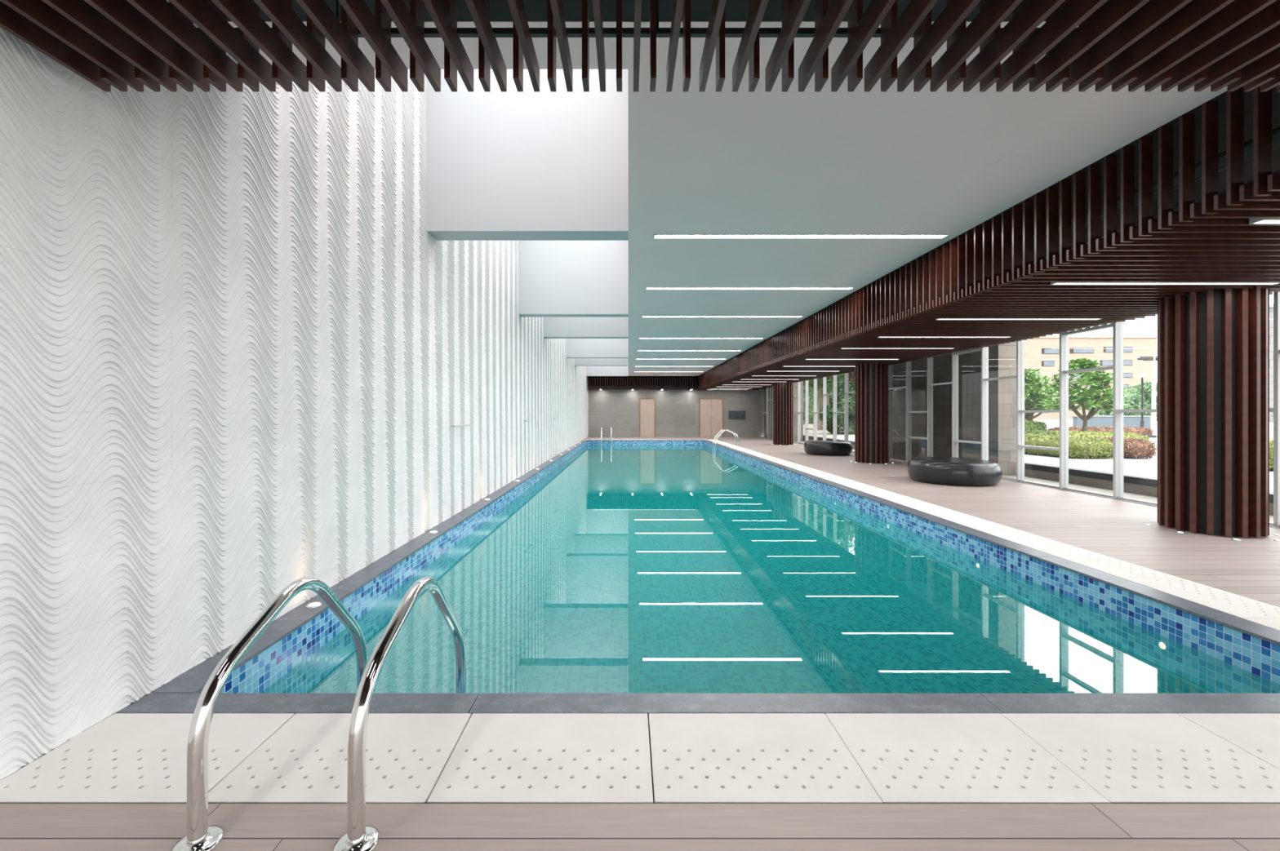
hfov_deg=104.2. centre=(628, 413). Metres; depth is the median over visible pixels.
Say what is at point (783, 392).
column
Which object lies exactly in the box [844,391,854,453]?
window
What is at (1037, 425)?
round shrub
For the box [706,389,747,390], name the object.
ceiling light
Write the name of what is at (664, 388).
ceiling
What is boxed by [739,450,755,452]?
drain slab
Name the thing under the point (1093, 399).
frangipani tree
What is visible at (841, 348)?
ceiling light
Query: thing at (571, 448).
coping stone
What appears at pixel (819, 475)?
tile
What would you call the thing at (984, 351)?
window
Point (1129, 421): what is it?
wall
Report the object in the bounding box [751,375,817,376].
ceiling light
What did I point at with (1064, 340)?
window
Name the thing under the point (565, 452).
coping stone
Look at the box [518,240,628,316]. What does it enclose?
beam
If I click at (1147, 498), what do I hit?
path
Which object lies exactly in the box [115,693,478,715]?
coping stone
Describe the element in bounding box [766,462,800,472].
coping stone
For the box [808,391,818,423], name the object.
leafy tree
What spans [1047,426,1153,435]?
hedge
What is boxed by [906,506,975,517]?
tile
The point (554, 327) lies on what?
beam
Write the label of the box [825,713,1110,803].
tile
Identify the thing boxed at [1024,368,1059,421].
frangipani tree
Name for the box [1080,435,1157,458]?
hedge
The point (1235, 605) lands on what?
tile
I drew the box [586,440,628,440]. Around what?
coping stone
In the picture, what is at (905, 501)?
tile
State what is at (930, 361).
window
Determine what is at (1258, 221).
diffuser
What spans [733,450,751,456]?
coping stone
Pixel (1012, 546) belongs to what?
coping stone
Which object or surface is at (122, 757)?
tile
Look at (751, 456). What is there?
coping stone
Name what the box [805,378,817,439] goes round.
window
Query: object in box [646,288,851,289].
diffuser
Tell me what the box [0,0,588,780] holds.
wall
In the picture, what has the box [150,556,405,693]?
coping stone
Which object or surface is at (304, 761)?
tile
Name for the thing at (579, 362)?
beam
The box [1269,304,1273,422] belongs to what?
building
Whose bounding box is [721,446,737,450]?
coping stone
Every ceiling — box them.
[0,0,1279,390]
[226,0,1279,389]
[587,376,697,390]
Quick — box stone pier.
[766,381,803,441]
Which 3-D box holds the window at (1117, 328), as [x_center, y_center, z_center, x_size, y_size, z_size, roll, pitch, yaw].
[7.442,-0.340,8.037,0.165,3.320,0.950,0,0,0]
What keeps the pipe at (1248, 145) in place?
attached to the ceiling at (709, 161)
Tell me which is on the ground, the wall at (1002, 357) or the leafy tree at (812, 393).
the leafy tree at (812, 393)
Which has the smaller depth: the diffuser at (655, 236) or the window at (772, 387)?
the diffuser at (655, 236)
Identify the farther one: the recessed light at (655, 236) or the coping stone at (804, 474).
the coping stone at (804, 474)
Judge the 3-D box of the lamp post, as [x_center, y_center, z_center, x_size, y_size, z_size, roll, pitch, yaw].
[25.400,-0.400,24.600,0.540,3.000,0.532,0,0,0]
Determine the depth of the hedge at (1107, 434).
16.30 m
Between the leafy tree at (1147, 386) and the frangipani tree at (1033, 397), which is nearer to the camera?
the frangipani tree at (1033, 397)
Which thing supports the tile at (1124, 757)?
on the floor
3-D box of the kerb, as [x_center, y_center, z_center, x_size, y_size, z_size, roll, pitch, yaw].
[22.195,1.045,22.710,4.790,0.110,0.180,0,0,0]
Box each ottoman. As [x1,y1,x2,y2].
[804,440,852,455]
[906,457,1002,486]
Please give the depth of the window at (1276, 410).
5.68 m
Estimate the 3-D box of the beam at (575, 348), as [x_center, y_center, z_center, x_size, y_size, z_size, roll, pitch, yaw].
[-1.120,-3.033,18.000,2.240,2.035,0.300,0,0,0]
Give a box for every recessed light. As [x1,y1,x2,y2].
[592,375,695,376]
[634,371,703,372]
[637,350,741,351]
[639,337,763,338]
[642,315,803,317]
[645,287,853,289]
[653,234,949,239]
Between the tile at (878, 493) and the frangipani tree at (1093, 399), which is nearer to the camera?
the tile at (878, 493)
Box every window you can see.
[763,387,769,438]
[767,386,773,439]
[793,382,800,443]
[797,380,808,444]
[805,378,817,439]
[813,377,826,440]
[823,375,836,440]
[833,373,848,441]
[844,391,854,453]
[888,361,911,462]
[888,364,892,457]
[905,357,933,462]
[928,353,958,457]
[953,346,988,461]
[982,340,1024,482]
[1015,331,1068,489]
[1058,321,1123,499]
[1112,408,1157,506]
[1269,292,1279,528]
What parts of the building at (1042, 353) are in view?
pane, pane, pane, pane, pane, pane, pane, pane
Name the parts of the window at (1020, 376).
sill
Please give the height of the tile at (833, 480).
0.028 m
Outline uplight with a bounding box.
[306,602,321,608]
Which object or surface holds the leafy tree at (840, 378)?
on the ground
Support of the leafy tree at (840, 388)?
on the ground
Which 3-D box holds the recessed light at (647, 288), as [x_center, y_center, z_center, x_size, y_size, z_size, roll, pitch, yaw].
[1.945,-2.019,8.000,3.314,0.024,0.124,0,0,0]
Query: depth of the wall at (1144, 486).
9.00 m
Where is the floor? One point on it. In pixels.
(1249, 567)
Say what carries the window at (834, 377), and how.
attached to the trim
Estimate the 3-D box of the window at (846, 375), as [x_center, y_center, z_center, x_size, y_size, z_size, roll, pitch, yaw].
[7.442,-0.340,17.492,0.165,3.320,0.950,0,0,0]
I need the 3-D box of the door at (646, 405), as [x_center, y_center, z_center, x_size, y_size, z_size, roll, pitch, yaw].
[1.065,0.210,27.664,0.930,2.180,0.112,0,0,0]
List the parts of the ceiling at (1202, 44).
hanger rod, hanger rail, hanger rod, hanger rail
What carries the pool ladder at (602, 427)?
attached to the floor
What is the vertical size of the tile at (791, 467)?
0.028 m
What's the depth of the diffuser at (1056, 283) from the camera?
4.99 m
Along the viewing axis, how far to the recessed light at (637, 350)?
15.84 m
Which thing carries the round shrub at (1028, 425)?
on the ground
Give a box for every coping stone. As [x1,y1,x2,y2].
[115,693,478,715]
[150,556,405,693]
[383,510,478,559]
[463,486,515,511]
[469,693,1003,717]
[504,471,537,487]
[529,462,552,472]
[546,455,563,462]
[557,450,571,456]
[565,446,577,450]
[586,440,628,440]
[628,440,669,440]
[669,440,703,440]
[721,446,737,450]
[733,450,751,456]
[746,455,771,462]
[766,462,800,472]
[793,471,844,487]
[835,486,915,511]
[902,510,1055,559]
[979,693,1279,714]
[1035,556,1279,646]
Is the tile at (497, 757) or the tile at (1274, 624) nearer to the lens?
the tile at (497, 757)
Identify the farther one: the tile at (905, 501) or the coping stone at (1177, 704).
the tile at (905, 501)
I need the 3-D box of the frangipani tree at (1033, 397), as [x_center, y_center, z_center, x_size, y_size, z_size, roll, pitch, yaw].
[17.413,-0.397,21.931,2.710,3.105,2.456,0,0,11]
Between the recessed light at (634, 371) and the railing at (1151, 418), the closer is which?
the recessed light at (634, 371)
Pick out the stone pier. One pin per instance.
(795, 384)
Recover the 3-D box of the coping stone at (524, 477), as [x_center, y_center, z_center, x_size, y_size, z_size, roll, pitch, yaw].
[-2.127,1.311,10.033,0.207,0.022,2.202,0,0,0]
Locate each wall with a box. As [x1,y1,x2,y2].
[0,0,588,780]
[588,389,766,437]
[803,435,1273,515]
[892,341,1016,475]
[1071,415,1151,429]
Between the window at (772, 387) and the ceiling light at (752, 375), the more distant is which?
the window at (772, 387)
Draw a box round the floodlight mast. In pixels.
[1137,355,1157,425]
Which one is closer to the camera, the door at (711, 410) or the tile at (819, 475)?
the tile at (819, 475)
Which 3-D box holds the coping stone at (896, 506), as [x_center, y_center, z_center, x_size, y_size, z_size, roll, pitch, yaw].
[3.800,1.311,7.829,0.197,0.022,2.202,0,0,0]
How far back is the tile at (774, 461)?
13.52 m
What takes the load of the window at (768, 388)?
attached to the trim
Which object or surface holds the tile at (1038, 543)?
on the floor
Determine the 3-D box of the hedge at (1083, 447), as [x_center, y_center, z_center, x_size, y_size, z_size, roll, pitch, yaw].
[11.303,0.845,13.475,1.459,0.608,3.148,0,0,0]
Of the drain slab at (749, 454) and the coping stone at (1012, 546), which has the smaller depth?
the coping stone at (1012, 546)
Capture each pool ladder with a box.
[170,577,466,850]
[600,426,612,445]
[712,429,739,451]
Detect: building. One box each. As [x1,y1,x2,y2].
[1024,336,1157,419]
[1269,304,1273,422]
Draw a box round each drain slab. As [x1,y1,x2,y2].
[724,445,739,447]
[729,447,745,448]
[734,448,751,450]
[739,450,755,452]
[744,452,761,453]
[749,453,767,455]
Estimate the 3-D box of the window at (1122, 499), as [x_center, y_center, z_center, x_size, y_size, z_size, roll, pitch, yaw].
[7.442,-0.340,7.091,0.165,3.320,0.950,0,0,0]
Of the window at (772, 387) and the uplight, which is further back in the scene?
the window at (772, 387)
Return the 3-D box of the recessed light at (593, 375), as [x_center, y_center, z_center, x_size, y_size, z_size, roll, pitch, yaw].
[0.825,-2.019,26.420,5.474,0.024,0.064,0,0,0]
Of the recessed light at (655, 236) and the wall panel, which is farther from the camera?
the wall panel
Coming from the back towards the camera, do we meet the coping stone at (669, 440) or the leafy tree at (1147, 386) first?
the leafy tree at (1147, 386)
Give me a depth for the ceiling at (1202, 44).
1.97 m
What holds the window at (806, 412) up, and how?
attached to the trim
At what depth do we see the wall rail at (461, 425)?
6.38 m
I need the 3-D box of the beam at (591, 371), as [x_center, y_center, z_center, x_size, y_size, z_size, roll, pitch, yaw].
[-1.120,-3.022,26.515,2.240,2.055,0.030,0,0,0]
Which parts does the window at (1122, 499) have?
sill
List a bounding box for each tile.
[0,713,294,803]
[208,713,471,803]
[426,713,653,803]
[648,713,882,803]
[754,455,775,457]
[761,457,783,460]
[768,460,791,462]
[776,462,803,466]
[786,466,813,469]
[795,469,827,473]
[808,473,844,478]
[822,478,860,483]
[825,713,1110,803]
[837,483,882,489]
[857,489,906,497]
[879,497,937,506]
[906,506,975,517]
[940,517,1025,532]
[984,532,1091,551]
[1000,713,1279,803]
[1043,551,1181,578]
[1124,578,1279,618]
[1177,713,1279,769]
[1244,618,1279,631]
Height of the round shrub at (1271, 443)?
0.683 m
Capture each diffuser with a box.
[642,316,800,317]
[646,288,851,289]
[654,235,946,238]
[1056,283,1275,284]
[1257,220,1279,222]
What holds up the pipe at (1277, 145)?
attached to the ceiling at (709, 161)
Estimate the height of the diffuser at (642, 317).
0.014 m
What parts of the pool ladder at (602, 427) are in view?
handrail, handrail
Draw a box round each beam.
[426,69,628,240]
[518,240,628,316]
[543,316,628,338]
[566,338,628,358]
[574,358,628,366]
[586,366,628,376]
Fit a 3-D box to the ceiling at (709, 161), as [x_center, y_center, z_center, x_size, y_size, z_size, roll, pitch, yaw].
[2.550,-2.707,11.850,10.300,2.687,32.100,0,0,0]
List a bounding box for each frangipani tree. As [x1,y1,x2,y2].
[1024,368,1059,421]
[1024,370,1057,421]
[1038,358,1131,431]
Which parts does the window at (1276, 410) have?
sill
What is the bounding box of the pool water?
[260,445,1279,694]
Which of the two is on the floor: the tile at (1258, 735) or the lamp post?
the tile at (1258, 735)
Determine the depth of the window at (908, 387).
13.24 m
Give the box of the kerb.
[1142,435,1157,438]
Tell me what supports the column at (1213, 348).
on the floor
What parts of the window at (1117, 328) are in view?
sill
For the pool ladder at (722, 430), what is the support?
attached to the floor
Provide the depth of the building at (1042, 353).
100.00 m
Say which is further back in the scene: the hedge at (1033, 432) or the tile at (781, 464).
the hedge at (1033, 432)
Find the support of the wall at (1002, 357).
on the path
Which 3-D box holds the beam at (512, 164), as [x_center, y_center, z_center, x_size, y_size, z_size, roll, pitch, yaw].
[-1.120,-3.033,5.640,2.240,2.035,0.300,0,0,0]
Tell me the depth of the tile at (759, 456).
15.06 m
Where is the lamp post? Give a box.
[1134,374,1150,427]
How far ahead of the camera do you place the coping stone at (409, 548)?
5.30 m
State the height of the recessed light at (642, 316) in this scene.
0.024 m
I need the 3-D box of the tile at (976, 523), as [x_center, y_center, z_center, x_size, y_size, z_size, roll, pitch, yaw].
[4.139,1.314,5.849,0.464,0.028,0.764,0,0,0]
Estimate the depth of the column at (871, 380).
13.01 m
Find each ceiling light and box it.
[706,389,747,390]
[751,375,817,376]
[804,359,898,359]
[840,347,955,348]
[877,336,1012,337]
[935,318,1102,319]
[1050,282,1279,284]
[1248,217,1279,224]
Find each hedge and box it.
[1024,430,1059,435]
[1024,432,1112,458]
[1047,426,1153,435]
[1047,430,1150,441]
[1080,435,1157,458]
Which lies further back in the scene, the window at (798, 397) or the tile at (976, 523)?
the window at (798, 397)
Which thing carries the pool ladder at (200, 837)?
attached to the floor
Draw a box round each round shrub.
[1024,420,1033,431]
[1028,420,1048,431]
[1269,439,1273,471]
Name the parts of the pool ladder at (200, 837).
handrail, handrail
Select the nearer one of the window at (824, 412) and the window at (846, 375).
the window at (846, 375)
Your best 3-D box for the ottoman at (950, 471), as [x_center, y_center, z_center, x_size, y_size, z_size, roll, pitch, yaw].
[6.215,1.085,9.525,1.505,0.431,1.554,0,0,44]
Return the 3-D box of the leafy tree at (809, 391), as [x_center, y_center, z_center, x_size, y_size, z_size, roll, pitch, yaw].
[13.637,-2.322,42.198,5.062,7.080,4.838,0,0,-24]
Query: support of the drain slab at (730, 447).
on the floor
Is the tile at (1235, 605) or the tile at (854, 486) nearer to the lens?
the tile at (1235, 605)
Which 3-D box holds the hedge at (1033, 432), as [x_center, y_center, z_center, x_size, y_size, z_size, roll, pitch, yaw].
[12.204,0.822,15.472,2.204,0.650,1.074,0,0,0]
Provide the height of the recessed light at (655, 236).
0.024 m
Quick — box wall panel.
[728,411,745,419]
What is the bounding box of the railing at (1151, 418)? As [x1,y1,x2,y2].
[1150,417,1157,429]
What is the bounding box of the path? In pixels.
[796,441,1273,522]
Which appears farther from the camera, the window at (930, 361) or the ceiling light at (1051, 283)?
the window at (930, 361)
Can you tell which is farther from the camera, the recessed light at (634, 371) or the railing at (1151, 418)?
the railing at (1151, 418)
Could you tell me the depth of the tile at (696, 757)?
1.87 m
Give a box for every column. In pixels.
[773,382,793,444]
[854,363,888,463]
[1157,285,1269,537]
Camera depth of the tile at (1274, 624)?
3.10 m
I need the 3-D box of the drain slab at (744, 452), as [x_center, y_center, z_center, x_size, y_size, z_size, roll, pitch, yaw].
[4.139,1.314,16.601,0.464,0.028,0.764,0,0,0]
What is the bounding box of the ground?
[766,419,1273,492]
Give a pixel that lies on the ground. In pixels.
(1148, 468)
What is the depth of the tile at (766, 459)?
14.25 m
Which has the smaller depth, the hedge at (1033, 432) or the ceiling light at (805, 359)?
the ceiling light at (805, 359)
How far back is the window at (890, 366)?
14.18 m
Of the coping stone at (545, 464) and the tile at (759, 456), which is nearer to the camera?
the coping stone at (545, 464)
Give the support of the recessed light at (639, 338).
in the ceiling at (709, 161)
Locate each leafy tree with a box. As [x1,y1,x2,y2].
[803,373,848,430]
[803,381,813,425]
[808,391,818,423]
[810,374,844,425]
[817,372,854,434]
[1087,392,1151,415]
[1123,381,1157,420]
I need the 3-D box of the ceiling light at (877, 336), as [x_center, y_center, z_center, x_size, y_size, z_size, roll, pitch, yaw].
[5.375,-1.326,8.466,2.234,0.054,0.080,0,0,0]
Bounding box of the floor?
[0,436,1279,850]
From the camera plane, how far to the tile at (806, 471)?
11.22 m
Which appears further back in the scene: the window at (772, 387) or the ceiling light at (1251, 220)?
the window at (772, 387)
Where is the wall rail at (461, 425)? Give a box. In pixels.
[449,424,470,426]
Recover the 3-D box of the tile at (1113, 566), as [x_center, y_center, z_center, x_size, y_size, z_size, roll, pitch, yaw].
[4.139,1.314,4.313,0.464,0.028,0.764,0,0,0]
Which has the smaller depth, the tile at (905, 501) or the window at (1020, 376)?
the tile at (905, 501)
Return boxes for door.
[639,397,655,437]
[698,397,724,437]
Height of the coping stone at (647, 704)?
0.022 m
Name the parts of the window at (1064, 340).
sill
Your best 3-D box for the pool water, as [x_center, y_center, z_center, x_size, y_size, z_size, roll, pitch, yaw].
[0.839,1.879,13.340,5.806,0.669,22.130,0,0,0]
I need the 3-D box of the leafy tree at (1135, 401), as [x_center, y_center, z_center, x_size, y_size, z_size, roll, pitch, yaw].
[48.439,-0.438,49.435,4.747,3.308,4.351,0,0,5]
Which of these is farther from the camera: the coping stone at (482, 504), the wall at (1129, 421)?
the wall at (1129, 421)
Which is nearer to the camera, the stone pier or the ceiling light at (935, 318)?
the ceiling light at (935, 318)
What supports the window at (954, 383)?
attached to the trim
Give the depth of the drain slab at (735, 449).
17.81 m
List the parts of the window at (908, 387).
sill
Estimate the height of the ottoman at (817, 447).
0.431 m
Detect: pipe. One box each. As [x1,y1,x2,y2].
[1011,126,1279,254]
[1011,142,1279,257]
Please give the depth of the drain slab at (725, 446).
19.78 m
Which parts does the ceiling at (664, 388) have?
hanger rail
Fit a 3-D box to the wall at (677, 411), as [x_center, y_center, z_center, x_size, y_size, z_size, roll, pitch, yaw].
[2.550,-0.450,27.800,10.300,3.700,0.200,0,0,0]

